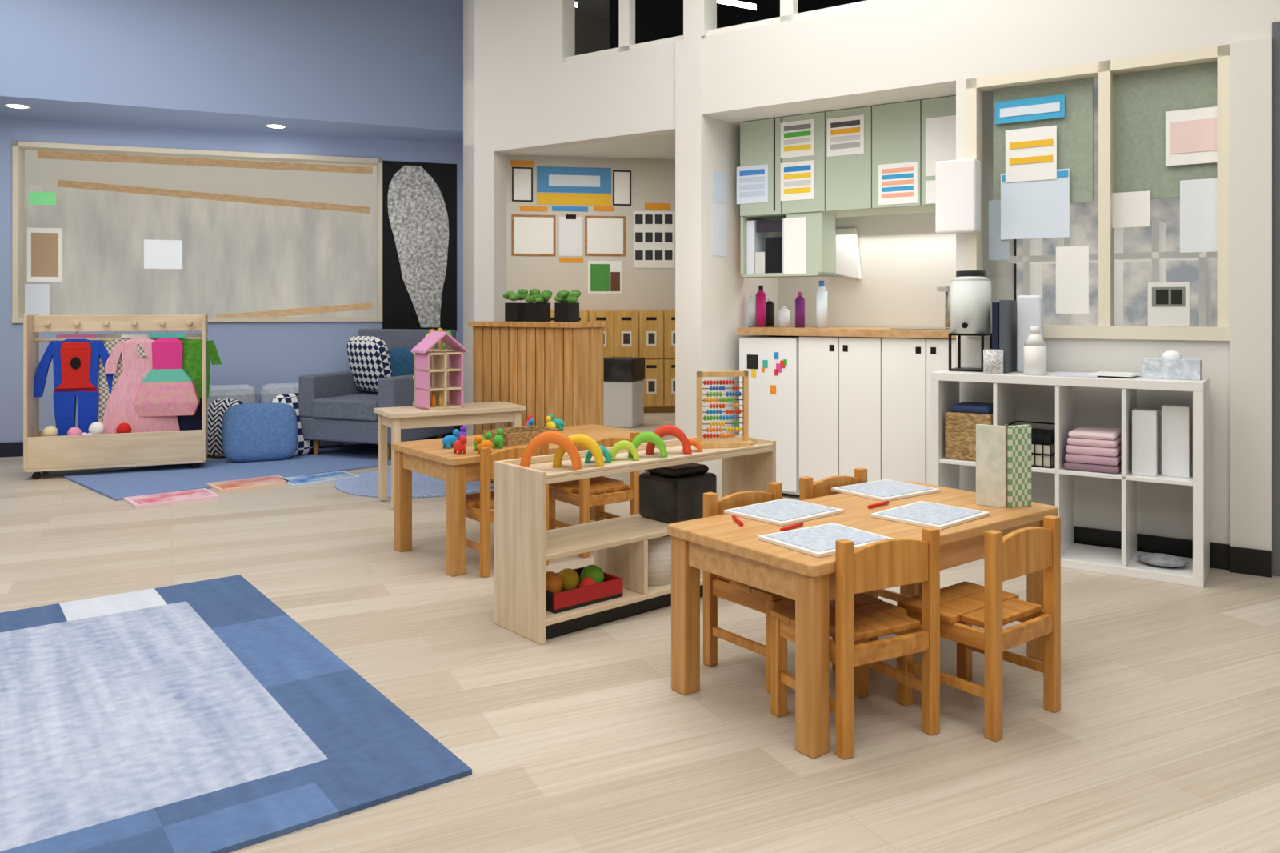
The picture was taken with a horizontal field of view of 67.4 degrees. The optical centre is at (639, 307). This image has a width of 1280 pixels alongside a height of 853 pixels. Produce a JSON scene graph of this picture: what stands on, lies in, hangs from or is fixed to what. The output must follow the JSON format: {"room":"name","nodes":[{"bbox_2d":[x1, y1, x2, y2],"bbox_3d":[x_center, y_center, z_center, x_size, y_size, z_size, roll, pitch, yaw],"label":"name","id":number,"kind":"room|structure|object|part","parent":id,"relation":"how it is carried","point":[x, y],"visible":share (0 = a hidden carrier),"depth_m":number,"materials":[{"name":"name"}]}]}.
{"room":"preschool classroom","nodes":[
{"label":"preschool classroom","id":0,"kind":"room"},
{"bbox_2d":[0,0,463,457],"bbox_3d":[-4.810,-0.960,6.776,7.253,4.000,2.086,0,0,-24],"label":"wall","id":1,"kind":"structure","parent":0,"point":[288,174],"depth_m":7.25,"materials":[{"name":"blue painted plaster"}]},
{"bbox_3d":[-3.229,-0.532,7.189,2.432,1.275,0.955,0,0,0],"label":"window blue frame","id":2,"kind":"part","parent":1,"relation":"part of","materials":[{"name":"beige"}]},
{"bbox_2d":[382,160,456,331],"bbox_3d":[-1.744,-0.485,7.613,0.549,1.339,0.186,0,0,0],"label":"art","id":3,"kind":"object","parent":1,"relation":"attached to","point":[419,198],"depth_m":7.61,"materials":[{"name":"black paper"}]},
{"bbox_2d":[575,0,609,19],"bbox_3d":[-0.500,-3.010,4.000,17.000,0.100,16.000,0,0,0],"label":"ceiling","id":4,"kind":"structure","parent":0,"point":[592,9],"depth_m":9.51,"materials":[{"name":"black"}]},
{"bbox_2d":[0,412,1279,852],"bbox_3d":[-0.500,1.090,4.000,17.000,0.100,16.000,0,0,0],"label":"floor","id":5,"kind":"structure","parent":0,"point":[1164,737],"depth_m":2.49,"materials":[{"name":"brown wood"}]},
{"bbox_2d":[23,313,221,479],"bbox_3d":[-3.274,0.540,6.149,1.091,1.000,0.360,0,0,-22],"label":"clothes rack","id":6,"kind":"object","parent":5,"relation":"on","point":[142,399],"visible":1,"depth_m":6.08,"materials":[{"name":"beige wood"}]},
{"bbox_2d":[123,488,219,507],"bbox_3d":[-2.546,1.031,5.222,0.420,0.018,0.270,0,0,-40],"label":"floor mat","id":7,"kind":"object","parent":5,"relation":"on","point":[204,494],"visible":1,"depth_m":5.19,"materials":[{"name":"pink"}]},
{"bbox_2d":[208,398,243,455],"bbox_3d":[-2.910,0.833,6.707,0.280,0.389,0.178,0,0,8],"label":"floor cushion","id":8,"kind":"object","parent":5,"relation":"on","point":[216,409],"visible":0.58,"depth_m":6.66,"materials":[{"name":"fabric"}]},
{"bbox_2d":[64,443,391,500],"bbox_3d":[-2.385,1.034,6.327,2.250,0.012,1.000,0,0,-45],"label":"rug","id":9,"kind":"object","parent":5,"relation":"on","point":[116,485],"visible":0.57,"depth_m":6.02,"materials":[{"name":"blue carpet"}]},
{"bbox_2d":[208,382,298,407],"label":"cushions","id":10,"kind":"object","parent":9,"relation":"on","point":[246,394],"depth_m":6.86,"materials":[{"name":"grey fabric"}]},
{"bbox_2d":[221,402,297,462],"bbox_3d":[-2.572,0.839,6.503,0.480,0.381,0.206,0,0,-22],"label":"floor cushion","id":11,"kind":"object","parent":9,"relation":"on","point":[251,432],"visible":1,"depth_m":6.45,"materials":[{"name":"blue fabric"}]},
{"bbox_2d":[271,392,321,455],"bbox_3d":[-2.410,0.814,6.731,0.186,0.427,0.360,0,0,38],"label":"floor cushion","id":12,"kind":"object","parent":9,"relation":"on","point":[305,446],"visible":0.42,"depth_m":6.68,"materials":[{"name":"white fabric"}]},
{"bbox_2d":[320,440,344,447],"label":"cushions","id":13,"kind":"object","parent":9,"relation":"on","point":[324,443],"depth_m":7.07,"materials":[{"name":"black fabric"}]},
{"bbox_2d":[298,328,455,459],"bbox_3d":[-1.873,0.600,6.895,0.800,0.880,0.785,0,0,22],"label":"armchair","id":14,"kind":"object","parent":9,"relation":"on","point":[336,406],"visible":0.76,"depth_m":6.68,"materials":[{"name":"grey fabric"}]},
{"bbox_2d":[0,574,471,852],"bbox_3d":[-2.120,1.034,2.054,2.900,0.012,1.951,0,0,-37],"label":"rug","id":15,"kind":"object","parent":5,"relation":"on","point":[199,716],"visible":1,"depth_m":2.33,"materials":[{"name":"blue carpet"}]},
{"bbox_2d":[205,475,287,492],"bbox_3d":[-2.292,1.031,5.647,0.420,0.018,0.270,0,0,-40],"label":"floor mat","id":16,"kind":"object","parent":5,"relation":"on","point":[274,480],"visible":0.93,"depth_m":5.59,"materials":[{"name":"beige"}]},
{"bbox_2d":[280,470,360,487],"bbox_3d":[-1.945,1.031,5.805,0.420,0.018,0.270,0,0,-40],"label":"floor mat","id":17,"kind":"object","parent":5,"relation":"on","point":[329,477],"visible":0.96,"depth_m":5.77,"materials":[{"name":"blue"}]},
{"bbox_2d":[335,468,493,498],"bbox_3d":[-1.303,1.034,5.750,1.000,0.012,1.000,0,0,0],"label":"rug","id":18,"kind":"object","parent":5,"relation":"on","point":[423,486],"visible":0.46,"depth_m":5.54,"materials":[{"name":"blue carpet"}]},
{"bbox_2d":[373,401,526,507],"bbox_3d":[-1.032,0.783,5.230,0.750,0.487,0.330,0,0,-30],"label":"side table","id":19,"kind":"object","parent":5,"relation":"on","point":[498,413],"visible":0.79,"depth_m":5.15,"materials":[{"name":"brown wood"}]},
{"bbox_2d":[411,331,467,410],"bbox_3d":[-1.085,0.333,5.194,0.250,0.412,0.170,0,0,-38],"label":"dollhouse","id":20,"kind":"object","parent":19,"relation":"on","point":[439,369],"visible":1,"depth_m":5.17,"materials":[{"name":"pink wood"}]},
{"bbox_2d":[465,443,548,577],"bbox_3d":[-0.575,0.790,3.906,0.308,0.500,0.290,0,0,-38],"label":"chair","id":21,"kind":"object","parent":5,"relation":"on","point":[483,500],"visible":0.33,"depth_m":3.72,"materials":[{"name":"brown wood"}]},
{"bbox_2d":[392,424,663,576],"bbox_3d":[-0.479,0.810,4.251,1.080,0.460,0.560,0,0,-38],"label":"table","id":22,"kind":"object","parent":5,"relation":"on","point":[427,457],"visible":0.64,"depth_m":3.94,"materials":[{"name":"brown wood"}]},
{"bbox_2d":[442,428,459,448],"bbox_3d":[-0.785,0.541,3.983,0.040,0.075,0.086,0,0,42],"label":"dinosaur","id":23,"kind":"object","parent":22,"relation":"on","point":[448,441],"visible":0.89,"depth_m":3.97,"materials":[{"name":"blue plastic"}]},
{"bbox_2d":[453,435,466,454],"bbox_3d":[-0.717,0.541,3.827,0.040,0.075,0.086,0,0,-34],"label":"dinosaur","id":24,"kind":"object","parent":22,"relation":"on","point":[459,445],"visible":1,"depth_m":3.80,"materials":[{"name":"red plastic"}]},
{"bbox_2d":[456,425,467,443],"bbox_3d":[-0.760,0.541,4.095,0.040,0.075,0.086,0,0,4],"label":"dinosaur","id":25,"kind":"object","parent":22,"relation":"on","point":[463,428],"visible":0.58,"depth_m":4.11,"materials":[{"name":"purple plastic"}]},
{"bbox_2d":[472,432,491,450],"bbox_3d":[-0.642,0.541,3.913,0.086,0.075,0.040,0,0,16],"label":"dinosaur","id":26,"kind":"object","parent":22,"relation":"on","point":[488,435],"visible":0.52,"depth_m":3.90,"materials":[{"name":"green plastic"}]},
{"bbox_2d":[474,435,492,453],"bbox_3d":[-0.622,0.541,3.830,0.086,0.075,0.040,0,0,-44],"label":"dinosaur","id":27,"kind":"object","parent":22,"relation":"on","point":[481,443],"visible":0.65,"depth_m":3.81,"materials":[{"name":"orange plastic"}]},
{"bbox_2d":[492,428,503,447],"bbox_3d":[-0.587,0.541,3.990,0.040,0.075,0.086,0,0,5],"label":"dinosaur","id":28,"kind":"object","parent":22,"relation":"on","point":[498,439],"visible":1,"depth_m":3.96,"materials":[{"name":"green plastic"}]},
{"bbox_2d":[483,425,555,446],"bbox_3d":[-0.523,0.554,4.178,0.260,0.050,0.180,0,0,-44],"label":"wicker tray","id":29,"kind":"object","parent":22,"relation":"on","point":[518,435],"visible":0.69,"depth_m":4.11,"materials":[{"name":"brown wicker"}]},
{"bbox_2d":[524,415,533,425],"bbox_3d":[-0.522,0.541,4.502,0.040,0.075,0.086,0,0,8],"label":"dinosaur","id":30,"kind":"object","parent":22,"relation":"on","point":[529,417],"visible":0.32,"depth_m":4.52,"materials":[{"name":"red plastic"}]},
{"bbox_2d":[526,418,534,425],"bbox_3d":[-0.503,0.541,4.407,0.040,0.075,0.086,0,0,-15],"label":"dinosaur","id":31,"kind":"object","parent":22,"relation":"on","point":[531,422],"visible":0.45,"depth_m":4.37,"materials":[{"name":"blue plastic"}]},
{"bbox_2d":[545,416,555,428],"bbox_3d":[-0.415,0.541,4.461,0.040,0.075,0.086,0,0,-27],"label":"dinosaur","id":32,"kind":"object","parent":22,"relation":"on","point":[550,424],"visible":0.61,"depth_m":4.44,"materials":[{"name":"yellow plastic"}]},
{"bbox_2d":[548,413,564,430],"bbox_3d":[-0.398,0.541,4.563,0.086,0.075,0.040,0,0,13],"label":"dinosaur","id":33,"kind":"object","parent":22,"relation":"on","point":[559,423],"visible":0.65,"depth_m":4.55,"materials":[{"name":"teal plastic"}]},
{"bbox_2d":[468,320,605,494],"bbox_3d":[-0.610,0.560,5.613,0.808,0.960,0.285,0,0,35],"label":"wooden partition","id":34,"kind":"structure","parent":5,"relation":"on","point":[546,368],"depth_m":5.45,"materials":[{"name":"brown wood"}]},
{"bbox_2d":[503,288,527,321],"bbox_3d":[-0.739,-0.019,5.711,0.134,0.195,0.166,0,0,35],"label":"pot plant","id":35,"kind":"object","parent":34,"relation":"on","point":[514,311],"visible":0.98,"depth_m":5.66,"materials":[{"name":"green plant"}]},
{"bbox_2d":[524,288,551,321],"bbox_3d":[-0.595,-0.018,5.611,0.160,0.193,0.129,0,0,14],"label":"pot plant","id":36,"kind":"object","parent":34,"relation":"on","point":[539,310],"visible":1,"depth_m":5.57,"materials":[{"name":"green plant"}]},
{"bbox_2d":[554,289,580,321],"bbox_3d":[-0.409,-0.012,5.489,0.153,0.183,0.125,0,0,34],"label":"pot plant","id":37,"kind":"object","parent":34,"relation":"on","point":[566,310],"visible":1,"depth_m":5.45,"materials":[{"name":"green plant"}]},
{"bbox_2d":[548,431,639,557],"bbox_3d":[-0.208,0.790,4.199,0.308,0.500,0.290,0,0,-38],"label":"chair","id":38,"kind":"object","parent":5,"relation":"on","point":[615,490],"visible":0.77,"depth_m":4.14,"materials":[{"name":"brown wood"}]},
{"bbox_2d":[550,310,675,412],"bbox_3d":[0.077,0.532,9.675,2.250,1.015,0.417,0,0,-10],"label":"locker","id":39,"kind":"object","parent":5,"relation":"on","point":[649,334],"visible":0.2,"depth_m":9.47,"materials":[{"name":"brown wood"}]},
{"bbox_2d":[603,356,644,427],"bbox_3d":[-0.156,0.740,8.500,0.320,0.600,0.320,0,0,20],"label":"waste bin","id":40,"kind":"object","parent":5,"relation":"on","point":[623,377],"visible":0.81,"depth_m":8.36,"materials":[{"name":"white plastic"}]},
{"bbox_2d":[493,432,775,644],"bbox_3d":[0.019,0.772,3.420,1.090,0.535,0.275,0,0,-41],"label":"shelf unit","id":41,"kind":"object","parent":5,"relation":"on","point":[522,545],"visible":0.73,"depth_m":3.15,"materials":[{"name":"brown wood"}]},
{"bbox_2d":[520,430,581,470],"bbox_3d":[-0.291,0.466,3.142,0.200,0.122,0.054,0,0,-2],"label":"arch","id":42,"kind":"object","parent":41,"relation":"on","point":[561,439],"visible":0.95,"depth_m":3.12,"materials":[{"name":"orange wood"}]},
{"bbox_2d":[552,433,604,467],"bbox_3d":[-0.205,0.475,3.210,0.170,0.104,0.054,0,0,0],"label":"arch","id":43,"kind":"object","parent":41,"relation":"on","point":[578,439],"visible":0.84,"depth_m":3.18,"materials":[{"name":"yellow wood"}]},
{"bbox_2d":[545,564,623,613],"bbox_3d":[-0.226,0.914,3.205,0.288,0.103,0.200,0,0,-41],"label":"bin","id":44,"kind":"object","parent":41,"relation":"on","point":[568,589],"visible":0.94,"depth_m":3.15,"materials":[{"name":"red plastic"}]},
{"bbox_2d":[584,444,611,463],"bbox_3d":[-0.144,0.500,3.296,0.090,0.055,0.054,0,0,-2],"label":"arch","id":45,"kind":"object","parent":41,"relation":"on","point":[606,454],"visible":0.65,"depth_m":3.27,"materials":[{"name":"teal"}]},
{"bbox_2d":[609,440,639,460],"bbox_3d":[-0.055,0.495,3.346,0.104,0.063,0.054,0,0,-2],"label":"arch","id":46,"kind":"object","parent":41,"relation":"on","point":[622,444],"visible":0.95,"depth_m":3.32,"materials":[{"name":"green wood"}]},
{"bbox_2d":[628,431,667,457],"bbox_3d":[0.028,0.484,3.411,0.140,0.085,0.054,0,0,0],"label":"arch","id":47,"kind":"object","parent":41,"relation":"on","point":[646,436],"visible":0.83,"depth_m":3.38,"materials":[{"name":"green"}]},
{"bbox_2d":[647,535,671,585],"bbox_3d":[0.040,0.879,3.435,0.220,0.174,0.220,0,0,-41],"label":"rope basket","id":48,"kind":"object","parent":41,"relation":"on","point":[659,549],"visible":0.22,"depth_m":3.34,"materials":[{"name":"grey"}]},
{"bbox_2d":[645,424,691,454],"bbox_3d":[0.104,0.477,3.490,0.164,0.100,0.054,0,0,-2],"label":"arch","id":49,"kind":"object","parent":41,"relation":"on","point":[662,431],"visible":0.85,"depth_m":3.46,"materials":[{"name":"red"}]},
{"bbox_2d":[639,462,716,523],"bbox_3d":[0.138,0.669,3.520,0.220,0.190,0.200,0,0,-41],"label":"storage box","id":50,"kind":"object","parent":41,"relation":"on","point":[672,494],"visible":0.78,"depth_m":3.44,"materials":[{"name":"black plastic"}]},
{"bbox_2d":[682,437,702,451],"bbox_3d":[0.194,0.505,3.547,0.072,0.044,0.054,0,0,0],"label":"arch","id":51,"kind":"object","parent":41,"relation":"on","point":[694,442],"visible":0.64,"depth_m":3.52,"materials":[{"name":"orange wood"}]},
{"bbox_2d":[692,370,754,447],"bbox_3d":[0.316,0.385,3.673,0.220,0.285,0.100,0,0,-11],"label":"abacus","id":52,"kind":"object","parent":41,"relation":"on","point":[744,442],"visible":1,"depth_m":3.67,"materials":[{"name":"brown wood"}]},
{"bbox_2d":[703,481,835,692],"bbox_3d":[0.390,0.790,2.783,0.308,0.500,0.290,0,0,-38],"label":"chair","id":53,"kind":"object","parent":5,"relation":"on","point":[714,586],"visible":0.43,"depth_m":2.78,"materials":[{"name":"brown wood"}]},
{"bbox_2d":[739,335,799,495],"bbox_3d":[0.865,0.590,5.544,0.350,0.860,0.578,0,0,35],"label":"fridge","id":54,"kind":"object","parent":5,"relation":"on","point":[771,362],"visible":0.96,"depth_m":5.28,"materials":[{"name":"white metal"}]},
{"bbox_2d":[736,325,955,483],"bbox_3d":[1.257,0.573,5.285,1.290,0.934,0.640,0,0,35],"label":"base cabinet","id":55,"kind":"object","parent":5,"relation":"on","point":[864,392],"visible":0.62,"depth_m":4.99,"materials":[{"name":"white wood"}]},
{"bbox_2d":[748,294,755,326],"bbox_3d":[0.650,0.014,5.654,0.056,0.190,0.055,0,0,0],"label":"clear bottle","id":56,"kind":"object","parent":55,"relation":"on","point":[751,302],"visible":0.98,"depth_m":5.63,"materials":[{"name":"white plastic"}]},
{"bbox_2d":[756,285,765,327],"bbox_3d":[0.700,-0.011,5.559,0.060,0.240,0.058,0,0,0],"label":"bottle","id":57,"kind":"object","parent":55,"relation":"on","point":[760,295],"visible":1,"depth_m":5.53,"materials":[{"name":"pink plastic"}]},
{"bbox_2d":[765,297,774,326],"bbox_3d":[0.764,0.024,5.660,0.056,0.170,0.055,0,0,0],"label":"bottle","id":58,"kind":"object","parent":55,"relation":"on","point":[770,306],"visible":0.9,"depth_m":5.64,"materials":[{"name":"black plastic"}]},
{"bbox_2d":[777,306,790,327],"bbox_3d":[0.830,0.049,5.531,0.070,0.120,0.068,0,0,0],"label":"bottle","id":59,"kind":"object","parent":55,"relation":"on","point":[783,314],"visible":1,"depth_m":5.50,"materials":[{"name":"white plastic"}]},
{"bbox_2d":[795,292,804,327],"bbox_3d":[0.903,0.009,5.419,0.056,0.200,0.055,0,0,0],"label":"bottle","id":60,"kind":"object","parent":55,"relation":"on","point":[799,301],"visible":0.98,"depth_m":5.40,"materials":[{"name":"purple plastic"}]},
{"bbox_2d":[816,280,827,327],"bbox_3d":[1.001,-0.021,5.292,0.064,0.260,0.062,0,0,0],"label":"water bottle","id":61,"kind":"object","parent":55,"relation":"on","point":[821,292],"visible":1,"depth_m":5.26,"materials":[{"name":"white plastic"}]},
{"bbox_2d":[936,286,950,327],"bbox_3d":[1.632,-0.006,5.164,0.109,0.220,0.138,0,0,0],"label":"tap","id":62,"kind":"object","parent":55,"relation":"on","point":[946,290],"depth_m":5.21,"materials":[{"name":"silver metal"}]},
{"bbox_2d":[770,526,939,759],"bbox_3d":[0.534,0.790,2.405,0.308,0.500,0.290,0,0,-28],"label":"chair","id":63,"kind":"object","parent":5,"relation":"on","point":[856,618],"visible":0.94,"depth_m":2.32,"materials":[{"name":"brown wood"}]},
{"bbox_2d":[799,467,921,641],"bbox_3d":[0.716,0.790,3.048,0.308,0.500,0.290,0,0,-38],"label":"chair","id":64,"kind":"object","parent":5,"relation":"on","point":[808,489],"visible":0.15,"depth_m":3.11,"materials":[{"name":"brown wood"}]},
{"bbox_2d":[667,481,1058,758],"bbox_3d":[0.659,0.815,2.738,1.080,0.450,0.540,0,0,-38],"label":"table","id":65,"kind":"object","parent":5,"relation":"on","point":[718,545],"visible":0.7,"depth_m":2.55,"materials":[{"name":"brown wood"}]},
{"bbox_2d":[732,514,743,526],"bbox_3d":[0.269,0.584,2.642,0.010,0.010,0.100,0,0,-8],"label":"pen","id":66,"kind":"object","parent":65,"relation":"on","point":[739,522],"visible":1,"depth_m":2.63,"materials":[{"name":"red plastic"}]},
{"bbox_2d":[724,497,843,525],"bbox_3d":[0.415,0.584,2.766,0.270,0.010,0.220,0,0,-41],"label":"game board","id":67,"kind":"object","parent":65,"relation":"on","point":[785,511],"visible":1,"depth_m":2.74,"materials":[{"name":"white paper"}]},
{"bbox_2d":[780,521,803,531],"bbox_3d":[0.406,0.584,2.565,0.010,0.010,0.100,0,0,42],"label":"pen","id":68,"kind":"object","parent":65,"relation":"on","point":[786,528],"visible":0.92,"depth_m":2.56,"materials":[{"name":"red plastic"}]},
{"bbox_2d":[757,522,893,557],"bbox_3d":[0.472,0.584,2.433,0.270,0.010,0.220,0,0,-34],"label":"game board","id":69,"kind":"object","parent":65,"relation":"on","point":[818,541],"visible":0.86,"depth_m":2.42,"materials":[{"name":"white paper"}]},
{"bbox_2d":[867,500,888,507],"bbox_3d":[0.709,0.584,2.855,0.100,0.010,0.010,0,0,-43],"label":"pen","id":70,"kind":"object","parent":65,"relation":"on","point":[878,504],"visible":1,"depth_m":2.85,"materials":[{"name":"red plastic"}]},
{"bbox_2d":[831,479,940,501],"bbox_3d":[0.791,0.584,3.092,0.270,0.010,0.220,0,0,-36],"label":"game board","id":71,"kind":"object","parent":65,"relation":"on","point":[885,490],"visible":0.96,"depth_m":3.06,"materials":[{"name":"white paper"}]},
{"bbox_2d":[870,500,990,529],"bbox_3d":[0.824,0.584,2.723,0.270,0.010,0.220,0,0,-43],"label":"game board","id":72,"kind":"object","parent":65,"relation":"on","point":[921,513],"visible":1,"depth_m":2.70,"materials":[{"name":"white paper"}]},
{"bbox_2d":[976,424,1031,507],"bbox_3d":[1.087,0.467,2.858,0.161,0.245,0.050,0,0,5],"label":"box","id":73,"kind":"object","parent":65,"relation":"on","point":[1003,453],"visible":1,"depth_m":2.85,"materials":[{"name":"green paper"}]},
{"bbox_2d":[896,515,1060,741],"bbox_3d":[0.882,0.790,2.506,0.308,0.500,0.290,0,0,-38],"label":"chair","id":74,"kind":"object","parent":5,"relation":"on","point":[1022,551],"visible":0.89,"depth_m":2.43,"materials":[{"name":"brown wood"}]},
{"bbox_2d":[930,368,1209,587],"bbox_3d":[1.763,0.658,3.986,1.020,0.763,0.310,0,0,34],"label":"shelf unit","id":75,"kind":"object","parent":5,"relation":"on","point":[945,383],"visible":0.73,"depth_m":3.83,"materials":[{"name":"white"}]},
{"bbox_2d":[944,401,992,460],"bbox_3d":[1.462,0.534,4.188,0.196,0.230,0.240,0,0,34],"label":"wicker basket","id":76,"kind":"object","parent":75,"relation":"on","point":[961,422],"visible":0.71,"depth_m":4.10,"materials":[{"name":"brown wicker"}]},
{"bbox_2d":[948,270,991,371],"bbox_3d":[1.459,0.056,4.241,0.170,0.440,0.185,0,0,34],"label":"water dispenser","id":77,"kind":"object","parent":75,"relation":"on","point":[970,290],"visible":0.92,"depth_m":4.18,"materials":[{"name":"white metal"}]},
{"bbox_2d":[983,349,1003,374],"bbox_3d":[1.490,0.226,4.047,0.080,0.100,0.080,0,0,35],"label":"cup","id":78,"kind":"object","parent":75,"relation":"on","point":[993,359],"visible":1,"depth_m":4.01,"materials":[{"name":"white ceramic"}]},
{"bbox_2d":[992,300,1017,372],"bbox_3d":[1.584,0.121,4.164,0.060,0.310,0.200,0,0,34],"label":"folders","id":79,"kind":"object","parent":75,"relation":"on","point":[1004,312],"visible":0.79,"depth_m":4.09,"materials":[{"name":"blue"}]},
{"bbox_2d":[1016,295,1043,371],"bbox_3d":[1.677,0.111,4.125,0.100,0.330,0.060,0,0,34],"label":"bag","id":80,"kind":"object","parent":75,"relation":"on","point":[1030,308],"visible":0.74,"depth_m":4.11,"materials":[{"name":"white paper"}]},
{"bbox_2d":[1008,420,1055,467],"bbox_3d":[1.661,0.572,4.051,0.196,0.156,0.250,0,0,34],"label":"wire basket","id":81,"kind":"object","parent":75,"relation":"on","point":[1042,440],"visible":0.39,"depth_m":3.93,"materials":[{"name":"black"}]},
{"bbox_2d":[1023,326,1046,375],"bbox_3d":[1.638,0.176,3.981,0.090,0.200,0.090,0,0,34],"label":"bottle","id":82,"kind":"object","parent":75,"relation":"on","point":[1034,348],"visible":1,"depth_m":3.95,"materials":[{"name":"white plastic"}]},
{"bbox_2d":[1064,425,1121,473],"bbox_3d":[1.857,0.572,3.910,0.202,0.155,0.250,0,0,34],"label":"folded blankets","id":83,"kind":"object","parent":75,"relation":"on","point":[1089,448],"visible":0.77,"depth_m":3.81,"materials":[{"name":"pink fabric"}]},
{"bbox_2d":[1051,371,1141,377],"bbox_3d":[1.857,0.270,3.921,0.327,0.012,0.224,0,0,34],"label":"loose papers","id":84,"kind":"object","parent":75,"relation":"on","point":[1097,374],"visible":0.93,"depth_m":3.88,"materials":[{"name":"white paper"}]},
{"bbox_2d":[1132,404,1190,477],"bbox_3d":[2.054,0.514,3.774,0.190,0.270,0.190,0,0,34],"label":"binders","id":85,"kind":"object","parent":75,"relation":"on","point":[1161,438],"visible":1,"depth_m":3.72,"materials":[{"name":"white"}]},
{"bbox_2d":[1136,552,1188,567],"bbox_3d":[2.042,0.984,3.752,0.180,0.040,0.144,0,0,34],"label":"plate","id":86,"kind":"object","parent":75,"relation":"on","point":[1160,559],"visible":1,"depth_m":3.71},
{"bbox_2d":[1141,350,1202,379],"bbox_3d":[2.093,0.222,3.778,0.200,0.109,0.110,0,0,35],"label":"tissue box","id":87,"kind":"object","parent":75,"relation":"on","point":[1171,366],"visible":1,"depth_m":3.74,"materials":[{"name":"white cardboard"}]},
{"bbox_2d":[463,0,1016,435],"bbox_3d":[-0.500,-0.960,4.000,19.797,4.000,18.990,0,0,-10],"label":"wall","id":88,"kind":"structure","parent":0,"point":[595,220],"depth_m":9.77,"materials":[{"name":"beige paint"}]},
{"bbox_2d":[463,0,1279,577],"bbox_3d":[1.868,-0.960,5.090,6.525,4.000,1.750,0,0,35],"label":"wall","id":89,"kind":"structure","parent":0,"point":[878,152],"depth_m":4.64,"materials":[{"name":"white paint"}]},
{"bbox_2d":[935,158,980,234],"bbox_3d":[1.449,-0.506,4.376,0.196,0.328,0.175,0,0,0],"label":"dispenser","id":90,"kind":"object","parent":89,"relation":"on","point":[958,182],"depth_m":4.33,"materials":[{"name":"white plastic"}]},
{"bbox_3d":[1.946,-0.460,4.145,0.919,1.180,0.684,0,0,0],"label":"window white frame","id":91,"kind":"part","parent":89,"relation":"part of","materials":[{"name":"beige wood"}]}
]}

